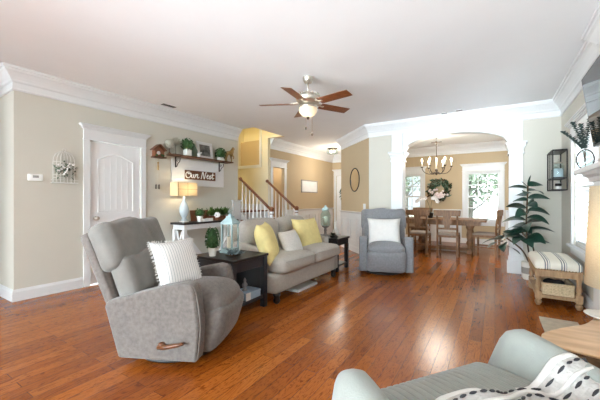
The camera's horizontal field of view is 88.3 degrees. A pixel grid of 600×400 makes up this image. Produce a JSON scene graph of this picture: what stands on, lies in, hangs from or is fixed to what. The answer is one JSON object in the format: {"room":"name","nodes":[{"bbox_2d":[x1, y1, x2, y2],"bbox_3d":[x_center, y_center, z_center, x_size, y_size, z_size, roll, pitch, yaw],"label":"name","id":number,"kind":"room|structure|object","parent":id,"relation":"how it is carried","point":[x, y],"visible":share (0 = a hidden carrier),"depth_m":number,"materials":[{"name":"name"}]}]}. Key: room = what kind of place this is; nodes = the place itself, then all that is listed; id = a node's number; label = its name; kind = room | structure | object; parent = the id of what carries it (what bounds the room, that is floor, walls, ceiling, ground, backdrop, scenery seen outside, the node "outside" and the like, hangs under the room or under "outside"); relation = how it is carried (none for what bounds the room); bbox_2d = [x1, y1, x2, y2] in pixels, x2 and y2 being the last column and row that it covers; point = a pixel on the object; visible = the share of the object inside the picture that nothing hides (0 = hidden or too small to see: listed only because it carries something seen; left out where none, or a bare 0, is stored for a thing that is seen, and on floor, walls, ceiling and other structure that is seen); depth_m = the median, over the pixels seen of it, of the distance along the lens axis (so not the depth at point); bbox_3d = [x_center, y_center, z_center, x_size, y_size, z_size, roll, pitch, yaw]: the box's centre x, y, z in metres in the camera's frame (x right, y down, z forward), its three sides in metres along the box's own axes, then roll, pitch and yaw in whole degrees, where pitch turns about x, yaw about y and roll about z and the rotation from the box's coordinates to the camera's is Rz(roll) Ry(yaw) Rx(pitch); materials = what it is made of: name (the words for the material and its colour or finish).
{"room":"living room","nodes":[
{"label":"living room","id":0,"kind":"room"},
{"bbox_2d":[0,90,332,289],"bbox_3d":[-2.131,-0.175,7.866,2.400,2.750,8.470,0,0,32],"label":"wall","id":1,"kind":"structure","parent":0,"point":[41,222],"depth_m":4.06,"materials":[{"name":"paint"}]},
{"bbox_2d":[28,174,42,180],"bbox_3d":[-3.259,-0.278,3.806,0.026,0.085,0.150,0,0,32],"label":"thermostat","id":2,"kind":"object","parent":1,"relation":"attached to","point":[31,177],"visible":1,"depth_m":3.80,"materials":[{"name":"white plastic"}]},
{"bbox_2d":[0,277,82,301],"bbox_3d":[-4.196,1.130,4.576,2.418,0.140,0.738,0,0,32],"label":"baseboard","id":3,"kind":"structure","parent":1,"relation":"attached to","point":[9,294],"depth_m":3.84,"materials":[{"name":"paint"}]},
{"bbox_2d":[51,149,78,183],"bbox_3d":[-3.070,-0.447,4.056,0.078,0.457,0.304,0,0,32],"label":"wall decor","id":4,"kind":"object","parent":1,"relation":"attached to","point":[68,167],"visible":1,"depth_m":4.04,"materials":[{"name":"white metal"}]},
{"bbox_2d":[90,141,139,284],"bbox_3d":[-2.740,0.180,4.634,0.111,2.020,0.724,0,0,32],"label":"door","id":5,"kind":"structure","parent":1,"relation":"in","point":[114,169],"depth_m":4.60,"materials":[{"name":"paint"}]},
{"bbox_2d":[79,122,150,286],"bbox_3d":[-2.717,0.075,4.617,0.077,2.250,1.010,0,0,32],"label":"trim","id":6,"kind":"structure","parent":1,"relation":"attached to","point":[91,132],"depth_m":4.40,"materials":[{"name":"paint"}]},
{"bbox_2d":[0,62,241,140],"bbox_3d":[-3.369,-1.423,5.788,2.525,0.255,3.885,0,0,32],"label":"trim","id":7,"kind":"structure","parent":1,"relation":"attached to","point":[12,77],"depth_m":4.38,"materials":[{"name":"paint"}]},
{"bbox_2d":[150,144,166,188],"bbox_3d":[-2.361,-0.554,5.155,0.135,0.749,0.241,0,0,32],"label":"cuckoo clock","id":8,"kind":"object","parent":1,"relation":"attached to","point":[158,150],"visible":1,"depth_m":5.13,"materials":[{"name":"brown wood"}]},
{"bbox_2d":[166,153,232,187],"bbox_3d":[-1.847,-0.524,5.883,0.202,0.532,1.420,0,0,32],"label":"display shelf","id":9,"kind":"object","parent":1,"relation":"attached to","point":[178,166],"visible":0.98,"depth_m":5.84,"materials":[{"name":"paint"}]},
{"bbox_2d":[163,139,174,153],"bbox_3d":[-2.227,-0.922,5.275,0.191,0.264,0.200,0,0,32],"label":"topiary","id":10,"kind":"object","parent":9,"relation":"on","point":[169,143],"visible":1,"depth_m":5.23,"materials":[{"name":"beige plant"}]},
{"bbox_2d":[180,138,194,155],"bbox_3d":[-2.032,-0.954,5.551,0.247,0.328,0.256,0,0,32],"label":"potted topiary","id":11,"kind":"object","parent":9,"relation":"on","point":[186,144],"visible":0.99,"depth_m":5.50,"materials":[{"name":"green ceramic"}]},
{"bbox_2d":[185,170,214,180],"bbox_3d":[-1.899,-0.465,5.928,0.024,0.170,0.720,0,0,32],"label":"sign","id":12,"kind":"object","parent":9,"relation":"attached to","point":[189,174],"visible":1,"depth_m":5.89,"materials":[{"name":"brown wood"}]},
{"bbox_2d":[196,141,212,158],"bbox_3d":[-1.843,-0.955,5.987,0.064,0.329,0.380,0,0,32],"label":"photo frame","id":13,"kind":"object","parent":9,"relation":"on","point":[206,149],"visible":0.79,"depth_m":5.99,"materials":[{"name":"paint"}]},
{"bbox_2d":[199,144,210,156],"bbox_3d":[-1.846,-0.954,5.989,0.038,0.219,0.260,0,0,32],"label":"photograph","id":14,"kind":"object","parent":13,"relation":"attached to","point":[205,149],"depth_m":6.00},
{"bbox_2d":[215,147,226,160],"bbox_3d":[-1.600,-0.928,6.241,0.249,0.277,0.258,0,0,32],"label":"boxwood ball","id":15,"kind":"object","parent":9,"relation":"on","point":[220,153],"visible":0.99,"depth_m":6.18,"materials":[{"name":"green plant"}]},
{"bbox_2d":[270,157,288,215],"bbox_3d":[-0.526,0.068,8.089,0.077,2.265,0.800,0,0,32],"label":"trim","id":16,"kind":"structure","parent":1,"relation":"attached to","point":[275,162],"depth_m":8.21,"materials":[{"name":"paint"}]},
{"bbox_2d":[301,179,317,192],"bbox_3d":[0.295,-0.410,9.439,0.025,0.380,0.960,0,0,32],"label":"framed picture","id":17,"kind":"object","parent":1,"relation":"attached to","point":[307,186],"visible":1,"depth_m":9.43,"materials":[{"name":"white paper"}]},
{"bbox_2d":[302,181,316,191],"bbox_3d":[0.290,-0.410,9.442,0.010,0.320,0.890,0,0,32],"label":"print","id":18,"kind":"object","parent":17,"relation":"attached to","point":[307,186],"depth_m":9.43},
{"bbox_2d":[287,208,332,232],"bbox_3d":[0.401,0.733,9.597,0.036,0.935,2.840,0,0,32],"label":"trim","id":19,"kind":"structure","parent":1,"relation":"attached to","point":[316,211],"depth_m":9.96,"materials":[{"name":"paint"}]},
{"bbox_2d":[270,3,599,162],"bbox_3d":[-1.062,-1.423,2.000,5.670,0.255,17.250,0,0,32],"label":"trim","id":20,"kind":"structure","parent":1,"relation":"attached to","point":[570,87],"depth_m":5.25,"materials":[{"name":"paint"}]},
{"bbox_2d":[238,127,283,211],"bbox_3d":[-1.869,-1.450,7.860,3.050,5.300,1.420,0,0,32],"label":"wall","id":21,"kind":"structure","parent":0,"point":[256,178],"depth_m":7.93,"materials":[{"name":"paint"}]},
{"bbox_2d":[238,129,261,168],"bbox_3d":[-1.338,-1.465,8.045,0.870,1.270,0.020,0,0,32],"label":"trim","id":22,"kind":"structure","parent":21,"relation":"attached to","point":[260,130],"depth_m":7.84,"materials":[{"name":"paint"}]},
{"bbox_2d":[241,140,280,217],"bbox_3d":[-1.048,-0.175,9.115,1.700,2.750,1.900,0,0,32],"label":"wall","id":23,"kind":"structure","parent":0,"point":[249,150],"depth_m":8.29,"materials":[{"name":"beige paint"}]},
{"bbox_2d":[0,234,592,399],"bbox_3d":[-1.863,1.250,2.576,8.500,0.100,17.370,0,0,32],"label":"floor","id":24,"kind":"structure","parent":0,"point":[451,312],"depth_m":2.68,"materials":[{"name":"brown wood"}]},
{"bbox_2d":[81,217,243,362],"bbox_3d":[-1.073,0.671,2.580,1.124,1.058,0.829,0,0,7],"label":"recliner","id":25,"kind":"object","parent":24,"relation":"on","point":[182,321],"visible":0.84,"depth_m":2.29,"materials":[{"name":"grey fabric"}]},
{"bbox_2d":[88,217,165,271],"bbox_3d":[-1.434,0.348,2.650,0.337,0.412,0.730,0,0,7],"label":"recliner backrest","id":26,"kind":"object","parent":25,"relation":"on","point":[113,245],"depth_m":2.34,"materials":[{"name":"grey fabric"}]},
{"bbox_2d":[111,247,160,295],"bbox_3d":[-1.303,0.590,2.633,0.312,0.386,0.660,0,0,7],"label":"cushion","id":27,"kind":"object","parent":25,"relation":"on","point":[133,272],"depth_m":2.35,"materials":[{"name":"grey fabric"}]},
{"bbox_2d":[146,237,201,285],"bbox_3d":[-1.006,0.539,2.546,0.242,0.432,0.433,0,0,35],"label":"throw pillow","id":28,"kind":"object","parent":25,"relation":"on","point":[177,261],"visible":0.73,"depth_m":2.47,"materials":[{"name":"white fabric"}]},
{"bbox_2d":[193,276,239,312],"bbox_3d":[-0.851,0.785,2.577,0.640,0.260,0.510,0,0,7],"label":"seat cushion","id":29,"kind":"object","parent":25,"relation":"on","point":[220,294],"depth_m":2.42,"materials":[{"name":"grey fabric"}]},
{"bbox_2d":[170,219,238,253],"bbox_3d":[-1.756,0.795,5.838,0.360,0.810,1.320,0,0,32],"label":"console table","id":30,"kind":"object","parent":24,"relation":"on","point":[184,226],"visible":0.42,"depth_m":5.39,"materials":[{"name":"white wood"}]},
{"bbox_2d":[170,182,197,221],"bbox_3d":[-2.045,0.043,5.452,0.222,0.695,0.400,0,0,32],"label":"table lamp","id":31,"kind":"object","parent":30,"relation":"on","point":[183,189],"visible":1,"depth_m":5.38,"materials":[{"name":"white ceramic"}]},
{"bbox_2d":[190,210,208,220],"bbox_3d":[-1.889,0.290,5.827,0.053,0.199,0.420,0,0,32],"label":"picture","id":32,"kind":"object","parent":30,"relation":"on","point":[193,217],"visible":0.54,"depth_m":5.71},
{"bbox_2d":[205,206,232,219],"bbox_3d":[-1.603,0.251,6.049,0.242,0.278,0.741,0,0,32],"label":"plant","id":33,"kind":"object","parent":30,"relation":"on","point":[222,211],"visible":0.86,"depth_m":6.05,"materials":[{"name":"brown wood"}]},
{"bbox_2d":[196,250,268,306],"bbox_3d":[-0.767,0.900,3.431,0.620,0.600,0.565,0,0,32],"label":"end table","id":34,"kind":"object","parent":24,"relation":"on","point":[250,265],"visible":0.48,"depth_m":3.40,"materials":[{"name":"brown wood"}]},
{"bbox_2d":[204,227,219,256],"bbox_3d":[-0.938,0.443,3.311,0.171,0.315,0.166,0,0,32],"label":"cone topiary","id":35,"kind":"object","parent":34,"relation":"on","point":[212,237],"visible":1,"depth_m":3.27,"materials":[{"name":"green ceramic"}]},
{"bbox_2d":[207,247,216,256],"bbox_3d":[-0.938,0.555,3.311,0.104,0.090,0.104,0,0,32],"label":"pot","id":36,"kind":"object","parent":34,"relation":"on","point":[212,251],"depth_m":3.28,"materials":[{"name":"white ceramic"}]},
{"bbox_2d":[220,210,239,252],"bbox_3d":[-0.805,0.354,3.559,0.170,0.491,0.170,0,0,20],"label":"lantern","id":37,"kind":"object","parent":34,"relation":"on","point":[229,220],"visible":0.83,"depth_m":3.51,"materials":[{"name":"blue metal"}]},
{"bbox_2d":[225,248,244,255],"bbox_3d":[-0.717,0.563,3.361,0.196,0.075,0.232,0,0,43],"label":"beads","id":38,"kind":"object","parent":34,"relation":"on","point":[234,252],"visible":1,"depth_m":3.31,"materials":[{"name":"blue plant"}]},
{"bbox_2d":[240,286,260,300],"bbox_3d":[-0.578,1.025,3.392,0.188,0.080,0.246,0,0,32],"label":"storage box","id":39,"kind":"object","parent":34,"relation":"on","point":[252,292],"visible":0.77,"depth_m":3.36,"materials":[{"name":"blue fabric"}]},
{"bbox_2d":[242,295,262,306],"bbox_3d":[-0.767,1.083,3.431,0.560,0.035,0.525,0,0,32],"label":"shelf","id":40,"kind":"object","parent":34,"relation":"attached to","point":[260,297],"depth_m":3.32,"materials":[{"name":"wood"}]},
{"bbox_2d":[231,177,298,221],"bbox_3d":[-1.722,0.345,7.552,3.328,1.711,1.266,0,0,32],"label":"staircase","id":41,"kind":"structure","parent":24,"relation":"on","point":[240,211],"depth_m":6.82,"materials":[{"name":"paint"}]},
{"bbox_2d":[225,215,339,303],"bbox_3d":[-0.143,0.723,4.377,0.927,0.955,1.666,0,0,32],"label":"loveseat","id":42,"kind":"object","parent":24,"relation":"on","point":[289,269],"visible":0.55,"depth_m":3.92,"materials":[{"name":"beige fabric"}]},
{"bbox_2d":[239,218,278,245],"bbox_3d":[-0.559,0.500,4.202,0.300,0.510,0.720,0,0,32],"label":"cushion","id":43,"kind":"object","parent":42,"relation":"on","point":[246,227],"depth_m":3.92,"materials":[{"name":"beige fabric"}]},
{"bbox_2d":[254,222,278,265],"bbox_3d":[-0.398,0.520,3.784,0.275,0.476,0.520,0,0,4],"label":"throw pillow","id":44,"kind":"object","parent":42,"relation":"on","point":[264,235],"visible":0.8,"depth_m":3.57,"materials":[{"name":"yellow fabric"}]},
{"bbox_2d":[275,215,303,246],"bbox_3d":[-0.164,0.500,4.827,0.300,0.510,0.720,0,0,32],"label":"cushion","id":45,"kind":"object","parent":42,"relation":"on","point":[284,222],"depth_m":4.57,"materials":[{"name":"beige fabric"}]},
{"bbox_2d":[278,229,302,250],"bbox_3d":[-0.120,0.570,4.102,0.215,0.329,0.460,0,0,26],"label":"throw pillow","id":46,"kind":"object","parent":42,"relation":"on","point":[289,240],"visible":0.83,"depth_m":3.97,"materials":[{"name":"white fabric"}]},
{"bbox_2d":[267,247,314,274],"bbox_3d":[-0.267,0.762,3.999,0.710,0.255,0.765,0,0,32],"label":"seat cushion","id":47,"kind":"object","parent":42,"relation":"on","point":[293,262],"depth_m":3.71,"materials":[{"name":"beige fabric"}]},
{"bbox_2d":[291,218,321,246],"bbox_3d":[0.111,0.510,4.642,0.264,0.470,0.561,0,0,40],"label":"throw pillow","id":48,"kind":"object","parent":42,"relation":"on","point":[307,230],"visible":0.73,"depth_m":4.51,"materials":[{"name":"yellow fabric"}]},
{"bbox_2d":[303,242,339,262],"bbox_3d":[0.144,0.762,4.651,0.710,0.255,0.765,0,0,32],"label":"seat cushion","id":49,"kind":"object","parent":42,"relation":"on","point":[326,252],"depth_m":4.41,"materials":[{"name":"beige fabric"}]},
{"bbox_2d":[287,280,316,292],"bbox_3d":[-0.056,1.183,4.316,0.400,0.035,0.500,0,0,32],"label":"box","id":50,"kind":"object","parent":24,"relation":"on","point":[309,283],"visible":0.46,"depth_m":4.17,"materials":[{"name":"paper"}]},
{"bbox_2d":[320,234,349,271],"bbox_3d":[0.514,0.922,5.481,0.580,0.555,0.500,0,0,32],"label":"end table","id":51,"kind":"object","parent":24,"relation":"on","point":[339,240],"visible":0.38,"depth_m":5.41,"materials":[{"name":"black paint"}]},
{"bbox_2d":[320,205,330,235],"bbox_3d":[0.459,0.369,5.563,0.184,0.552,0.181,0,0,32],"label":"lantern","id":52,"kind":"object","parent":51,"relation":"on","point":[325,218],"visible":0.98,"depth_m":5.53,"materials":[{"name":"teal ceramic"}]},
{"bbox_2d":[359,208,413,274],"bbox_3d":[1.448,0.671,5.298,0.840,1.058,1.124,0,0,12],"label":"recliner","id":53,"kind":"object","parent":24,"relation":"on","point":[381,257],"visible":0.83,"depth_m":4.86,"materials":[{"name":"grey fabric"}]},
{"bbox_2d":[361,208,405,228],"bbox_3d":[1.523,0.349,5.657,0.790,0.412,0.335,0,0,12],"label":"pillow","id":54,"kind":"object","parent":53,"relation":"on","point":[378,213],"depth_m":5.57,"materials":[{"name":"grey fabric"}]},
{"bbox_2d":[367,218,400,244],"bbox_3d":[1.387,0.520,5.104,0.543,0.432,0.233,0,0,11],"label":"throw pillow","id":55,"kind":"object","parent":53,"relation":"on","point":[379,229],"visible":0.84,"depth_m":5.04,"materials":[{"name":"white fabric"}]},
{"bbox_2d":[367,241,404,252],"bbox_3d":[1.403,0.785,5.082,0.570,0.260,0.640,0,0,12],"label":"seat cushion","id":56,"kind":"object","parent":53,"relation":"on","point":[375,246],"depth_m":4.82,"materials":[{"name":"grey fabric"}]},
{"bbox_2d":[405,210,430,254],"bbox_3d":[2.723,0.708,7.052,0.523,0.985,0.515,0,0,32],"label":"dining chair","id":57,"kind":"object","parent":24,"relation":"on","point":[417,220],"visible":0.96,"depth_m":6.87,"materials":[{"name":"brown wood"}]},
{"bbox_2d":[411,208,432,241],"bbox_3d":[3.322,0.708,8.489,0.523,0.985,0.515,0,0,32],"label":"dining chair","id":58,"kind":"object","parent":24,"relation":"on","point":[413,208],"visible":0.21,"depth_m":8.62,"materials":[{"name":"brown wood"}]},
{"bbox_2d":[406,216,486,253],"bbox_3d":[3.432,0.818,7.436,1.830,0.765,0.920,0,0,32],"label":"dining table","id":59,"kind":"object","parent":24,"relation":"on","point":[470,223],"visible":0.66,"depth_m":7.13,"materials":[{"name":"brown wood"}]},
{"bbox_2d":[415,196,439,217],"bbox_3d":[3.117,0.165,7.551,0.570,0.540,0.257,0,0,32],"label":"orchid","id":60,"kind":"object","parent":59,"relation":"on","point":[421,197],"visible":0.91,"depth_m":7.48,"materials":[{"name":"white plant"}]},
{"bbox_2d":[434,210,460,256],"bbox_3d":[3.231,0.708,6.732,0.523,0.985,0.515,0,0,32],"label":"dining chair","id":61,"kind":"object","parent":24,"relation":"on","point":[446,214],"visible":1,"depth_m":6.56,"materials":[{"name":"brown wood"}]},
{"bbox_2d":[332,329,599,399],"bbox_3d":[0.652,0.730,0.791,0.918,0.940,1.030,0,0,-22],"label":"armchair","id":62,"kind":"object","parent":24,"relation":"on","point":[518,357],"visible":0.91,"depth_m":1.14,"materials":[{"name":"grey fabric"}]},
{"bbox_2d":[435,353,599,399],"bbox_3d":[0.828,0.693,0.873,0.677,0.313,0.536,0,0,-22],"label":"throw blanket","id":63,"kind":"object","parent":62,"relation":"on","point":[564,376],"visible":0.98,"depth_m":1.01,"materials":[{"name":"fabric"}]},
{"bbox_2d":[472,210,502,257],"bbox_3d":[4.074,0.708,6.716,0.515,0.985,0.523,0,0,42],"label":"dining chair","id":64,"kind":"object","parent":24,"relation":"on","point":[478,234],"visible":0.98,"depth_m":6.60,"materials":[{"name":"brown wood"}]},
{"bbox_2d":[483,175,553,279],"bbox_3d":[3.304,0.413,4.716,0.925,1.574,0.793,0,0,32],"label":"rubber plant","id":65,"kind":"object","parent":24,"relation":"on","point":[530,238],"visible":0.85,"depth_m":4.63,"materials":[{"name":"green plant"}]},
{"bbox_2d":[528,251,583,310],"bbox_3d":[3.091,0.938,3.783,0.436,0.525,0.852,0,0,32],"label":"bench","id":66,"kind":"object","parent":24,"relation":"on","point":[548,264],"visible":0.92,"depth_m":3.49,"materials":[{"name":"brown wood"}]},
{"bbox_2d":[529,279,576,301],"bbox_3d":[3.093,1.093,3.783,0.404,0.035,0.820,0,0,32],"label":"shelf","id":67,"kind":"object","parent":66,"relation":"attached to","point":[538,295],"depth_m":3.51,"materials":[{"name":"beige wicker"}]},
{"bbox_2d":[528,251,582,272],"bbox_3d":[3.093,0.745,3.783,0.434,0.140,0.850,0,0,32],"label":"cushion","id":68,"kind":"object","parent":66,"relation":"on","point":[541,262],"depth_m":3.51,"materials":[{"name":"fabric"}]},
{"bbox_2d":[540,276,574,297],"bbox_3d":[3.008,1.008,3.648,0.291,0.139,0.468,0,0,32],"label":"wicker basket","id":69,"kind":"object","parent":66,"relation":"on","point":[567,290],"visible":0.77,"depth_m":3.48,"materials":[{"name":"beige wicker"}]},
{"bbox_2d":[539,316,578,331],"bbox_3d":[2.140,1.194,2.398,0.300,0.012,1.620,0,0,32],"label":"area rug","id":70,"kind":"object","parent":24,"relation":"on","point":[548,324],"visible":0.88,"depth_m":2.97,"materials":[{"name":"beige fabric"}]},
{"bbox_2d":[541,318,599,367],"bbox_3d":[1.565,0.919,1.475,0.714,0.567,0.799,0,0,32],"label":"side table","id":71,"kind":"object","parent":24,"relation":"on","point":[583,341],"visible":0.65,"depth_m":1.41,"materials":[{"name":"brown wood"}]},
{"bbox_2d":[583,309,599,319],"bbox_3d":[1.629,0.623,1.645,0.180,0.025,0.180,0,0,32],"label":"dish","id":72,"kind":"object","parent":71,"relation":"on","point":[595,313],"visible":1,"depth_m":1.70,"materials":[{"name":"ceramic"}]},
{"bbox_2d":[584,186,599,289],"bbox_3d":[1.530,0.285,1.376,0.393,0.700,0.393,0,0,32],"label":"lamp","id":73,"kind":"object","parent":71,"relation":"on","point":[592,255],"visible":1,"depth_m":1.42,"materials":[{"name":"fabric"}]},
{"bbox_2d":[573,161,599,318],"bbox_3d":[2.116,0.469,2.029,0.225,1.463,1.630,0,0,32],"label":"fireplace mantel","id":74,"kind":"object","parent":24,"relation":"on","point":[591,172],"visible":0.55,"depth_m":2.46,"materials":[{"name":"paint"}]},
{"bbox_2d":[576,149,594,167],"bbox_3d":[2.483,-0.353,2.690,0.099,0.180,0.099,0,0,-13],"label":"vase","id":75,"kind":"object","parent":74,"relation":"on","point":[593,158],"visible":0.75,"depth_m":2.69,"materials":[{"name":"clear glass"}]},
{"bbox_2d":[560,119,589,165],"bbox_3d":[2.455,-0.495,2.748,0.231,0.445,0.089,0,0,43],"label":"eucalyptus stems","id":76,"kind":"object","parent":75,"relation":"in","point":[584,144],"visible":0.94,"depth_m":2.71,"materials":[{"name":"green plant"}]},
{"bbox_2d":[573,161,599,174],"bbox_3d":[2.116,-0.244,2.029,0.225,0.038,1.630,0,0,32],"label":"mantel shelf","id":77,"kind":"object","parent":74,"relation":"attached to","point":[593,168],"depth_m":2.37,"materials":[{"name":"paint"}]},
{"bbox_2d":[0,0,599,154],"bbox_3d":[-1.863,-1.610,2.576,8.500,0.120,17.370,0,0,32],"label":"ceiling","id":78,"kind":"structure","parent":0,"point":[219,61],"depth_m":3.25,"materials":[{"name":"paint"}]},
{"bbox_2d":[259,75,351,135],"bbox_3d":[0.105,-1.184,3.880,1.204,0.732,1.198,0,0,32],"label":"ceiling fan","id":79,"kind":"object","parent":78,"relation":"hanging from","point":[308,101],"visible":1,"depth_m":3.81,"materials":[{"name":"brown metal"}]},
{"bbox_2d":[421,137,451,174],"bbox_3d":[3.145,-1.060,7.120,0.676,0.980,0.660,0,0,32],"label":"chandelier","id":80,"kind":"object","parent":78,"relation":"hanging from","point":[436,142],"visible":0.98,"depth_m":7.11,"materials":[{"name":"brown metal"}]},
{"bbox_2d":[341,138,368,211],"bbox_3d":[1.579,-0.175,8.319,0.841,2.750,3.736,0,0,15],"label":"wall","id":81,"kind":"structure","parent":0,"point":[356,155],"depth_m":7.11,"materials":[{"name":"beige paint"}]},
{"bbox_2d":[340,210,367,249],"bbox_3d":[1.567,0.733,8.183,1.021,0.935,3.942,0,0,8],"label":"trim","id":82,"kind":"structure","parent":81,"relation":"attached to","point":[345,223],"depth_m":7.33,"materials":[{"name":"paint"}]},
{"bbox_2d":[350,168,359,191],"bbox_3d":[1.263,-0.465,7.147,0.024,0.554,0.554,0,0,-13],"label":"round mirror","id":83,"kind":"object","parent":81,"relation":"attached to","point":[354,176],"visible":1,"depth_m":7.15,"materials":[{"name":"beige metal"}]},
{"bbox_2d":[333,151,508,239],"bbox_3d":[2.740,-0.175,9.871,8.500,2.750,0.120,0,0,32],"label":"wall","id":84,"kind":"structure","parent":0,"point":[454,176],"depth_m":8.78,"materials":[{"name":"beige paint"}]},
{"bbox_2d":[332,169,340,218],"bbox_3d":[1.626,0.075,10.457,1.190,2.250,0.077,0,0,32],"label":"trim","id":85,"kind":"structure","parent":84,"relation":"attached to","point":[337,172],"depth_m":10.73,"materials":[{"name":"paint"}]},
{"bbox_2d":[337,176,340,233],"bbox_3d":[1.649,0.180,10.494,0.900,2.020,0.120,0,0,32],"label":"door","id":86,"kind":"structure","parent":84,"relation":"in","point":[338,177],"depth_m":10.69,"materials":[{"name":"paint"}]},
{"bbox_2d":[405,174,421,215],"bbox_3d":[3.332,-0.100,9.497,0.820,1.360,0.100,0,0,32],"label":"window","id":87,"kind":"structure","parent":84,"relation":"in","point":[408,175],"depth_m":9.37,"materials":[{"name":"paint"}]},
{"bbox_2d":[405,166,426,207],"bbox_3d":[3.279,-0.147,9.414,1.100,1.695,0.077,0,0,32],"label":"trim","id":88,"kind":"structure","parent":84,"relation":"attached to","point":[408,170],"depth_m":9.21,"materials":[{"name":"paint"}]},
{"bbox_2d":[425,178,451,200],"bbox_3d":[3.983,-0.291,8.893,0.726,0.710,0.163,0,0,32],"label":"wreath","id":89,"kind":"object","parent":84,"relation":"attached to","point":[443,182],"visible":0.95,"depth_m":8.89,"materials":[{"name":"green plant"}]},
{"bbox_2d":[428,209,461,237],"bbox_3d":[4.123,0.733,8.906,0.950,0.935,0.036,0,0,32],"label":"trim","id":90,"kind":"structure","parent":84,"relation":"attached to","point":[432,226],"depth_m":8.88,"materials":[{"name":"paint"}]},
{"bbox_2d":[460,162,506,226],"bbox_3d":[4.945,-0.147,8.363,1.100,1.695,0.077,0,0,32],"label":"trim","id":91,"kind":"structure","parent":84,"relation":"attached to","point":[496,166],"depth_m":8.33,"materials":[{"name":"paint"}]},
{"bbox_2d":[466,171,500,221],"bbox_3d":[4.998,-0.100,8.446,0.820,1.360,0.100,0,0,32],"label":"window","id":92,"kind":"structure","parent":84,"relation":"in","point":[479,172],"depth_m":8.39,"materials":[{"name":"paint"}]},
{"bbox_2d":[369,116,560,259],"bbox_3d":[2.793,-0.175,5.687,3.086,2.750,0.200,0,0,32],"label":"wall","id":93,"kind":"structure","parent":0,"point":[543,135],"depth_m":4.99,"materials":[{"name":"paint"}]},
{"bbox_2d":[388,133,408,208],"bbox_3d":[1.968,-0.055,6.178,0.325,2.510,0.360,0,0,32],"label":"trim","id":94,"kind":"structure","parent":93,"relation":"attached to","point":[398,156],"depth_m":6.07,"materials":[{"name":"paint"}]},
{"bbox_2d":[407,140,506,157],"bbox_3d":[3.396,-1.423,7.406,4.360,0.255,3.350,0,0,32],"label":"trim","id":95,"kind":"structure","parent":93,"relation":"attached to","point":[492,146],"depth_m":8.65,"materials":[{"name":"paint"}]},
{"bbox_2d":[405,235,508,245],"bbox_3d":[3.396,1.130,7.406,4.360,0.140,3.350,0,0,32],"label":"baseboard","id":96,"kind":"structure","parent":93,"relation":"attached to","point":[433,238],"depth_m":8.64,"materials":[{"name":"paint"}]},
{"bbox_2d":[505,119,527,273],"bbox_3d":[3.595,-0.055,5.151,0.299,2.510,0.360,0,0,32],"label":"trim","id":97,"kind":"structure","parent":93,"relation":"attached to","point":[515,147],"depth_m":5.05,"materials":[{"name":"paint"}]},
{"bbox_2d":[561,90,592,300],"bbox_3d":[0.472,-0.175,-0.995,0.120,2.750,13.820,0,0,32],"label":"wall","id":98,"kind":"structure","parent":0,"point":[579,101],"depth_m":4.32,"materials":[{"name":"paint"}]},
{"bbox_2d":[547,149,567,190],"bbox_3d":[3.778,-0.424,4.545,0.170,0.580,0.514,0,0,32],"label":"wire wall shelf","id":99,"kind":"object","parent":98,"relation":"attached to","point":[554,151],"visible":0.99,"depth_m":4.37,"materials":[{"name":"black metal"}]},
{"bbox_2d":[553,159,563,176],"bbox_3d":[3.709,-0.453,4.435,0.132,0.260,0.132,0,0,32],"label":"glass jar","id":100,"kind":"object","parent":99,"relation":"on","point":[558,172],"visible":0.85,"depth_m":4.40,"materials":[{"name":"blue glass"}]},
{"bbox_2d":[569,279,592,308],"bbox_3d":[3.218,1.130,3.882,0.440,0.140,2.400,0,0,32],"label":"baseboard","id":101,"kind":"structure","parent":98,"relation":"attached to","point":[587,301],"depth_m":3.42,"materials":[{"name":"paint"}]},
{"bbox_2d":[564,103,599,261],"bbox_3d":[3.219,-0.158,3.544,0.077,1.715,1.510,0,0,32],"label":"trim","id":102,"kind":"structure","parent":98,"relation":"attached to","point":[580,116],"depth_m":4.00,"materials":[{"name":"paint"}]},
{"bbox_2d":[576,128,596,249],"bbox_3d":[3.303,-0.110,3.491,0.080,1.380,1.230,0,0,32],"label":"window","id":103,"kind":"structure","parent":98,"relation":"in","point":[579,204],"depth_m":3.98,"materials":[{"name":"paint"}]},
{"bbox_2d":[575,130,597,247],"bbox_3d":[3.276,-0.111,3.508,0.052,1.314,1.150,0,0,32],"label":"window blind","id":104,"kind":"object","parent":103,"relation":"attached to","point":[588,153],"visible":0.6,"depth_m":3.68,"materials":[{"name":"white plastic"}]},
{"bbox_3d":[2.289,-0.175,2.044,0.050,2.750,1.700,0,0,32],"label":"wall","id":105,"kind":"structure","parent":0,"visible":0},
{"bbox_2d":[581,55,599,146],"bbox_3d":[2.242,-0.750,2.192,0.186,0.598,1.060,0,0,32],"label":"television","id":106,"kind":"object","parent":105,"relation":"attached to","point":[590,81],"visible":1,"depth_m":2.48,"materials":[{"name":"black plastic"}]},
{"label":"outside","id":107,"kind":"structure","parent":0,"visible":0},
{"bbox_3d":[13.314,1.650,21.101,28.000,0.100,30.100,0,0,32],"label":"ground","id":108,"kind":"structure","parent":107,"visible":0},
{"bbox_2d":[405,176,419,216],"bbox_3d":[7.358,-0.988,21.365,3.963,5.182,4.042,0,0,32],"label":"tree","id":109,"kind":"object","parent":108,"relation":"on","point":[414,178],"visible":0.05,"depth_m":21.27,"materials":[{"name":"green plant"}]},
{"bbox_2d":[469,174,497,217],"bbox_3d":[6.915,-0.161,12.735,2.604,3.532,2.671,0,0,-23],"label":"tree","id":110,"kind":"object","parent":108,"relation":"on","point":[474,178],"visible":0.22,"depth_m":12.26,"materials":[{"name":"green plant"}]},
{"bbox_2d":[472,175,591,218],"bbox_3d":[15.676,-0.900,22.034,8.600,5.000,4.400,0,0,32],"label":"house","id":111,"kind":"structure","parent":108,"relation":"on","point":[493,203],"depth_m":21.34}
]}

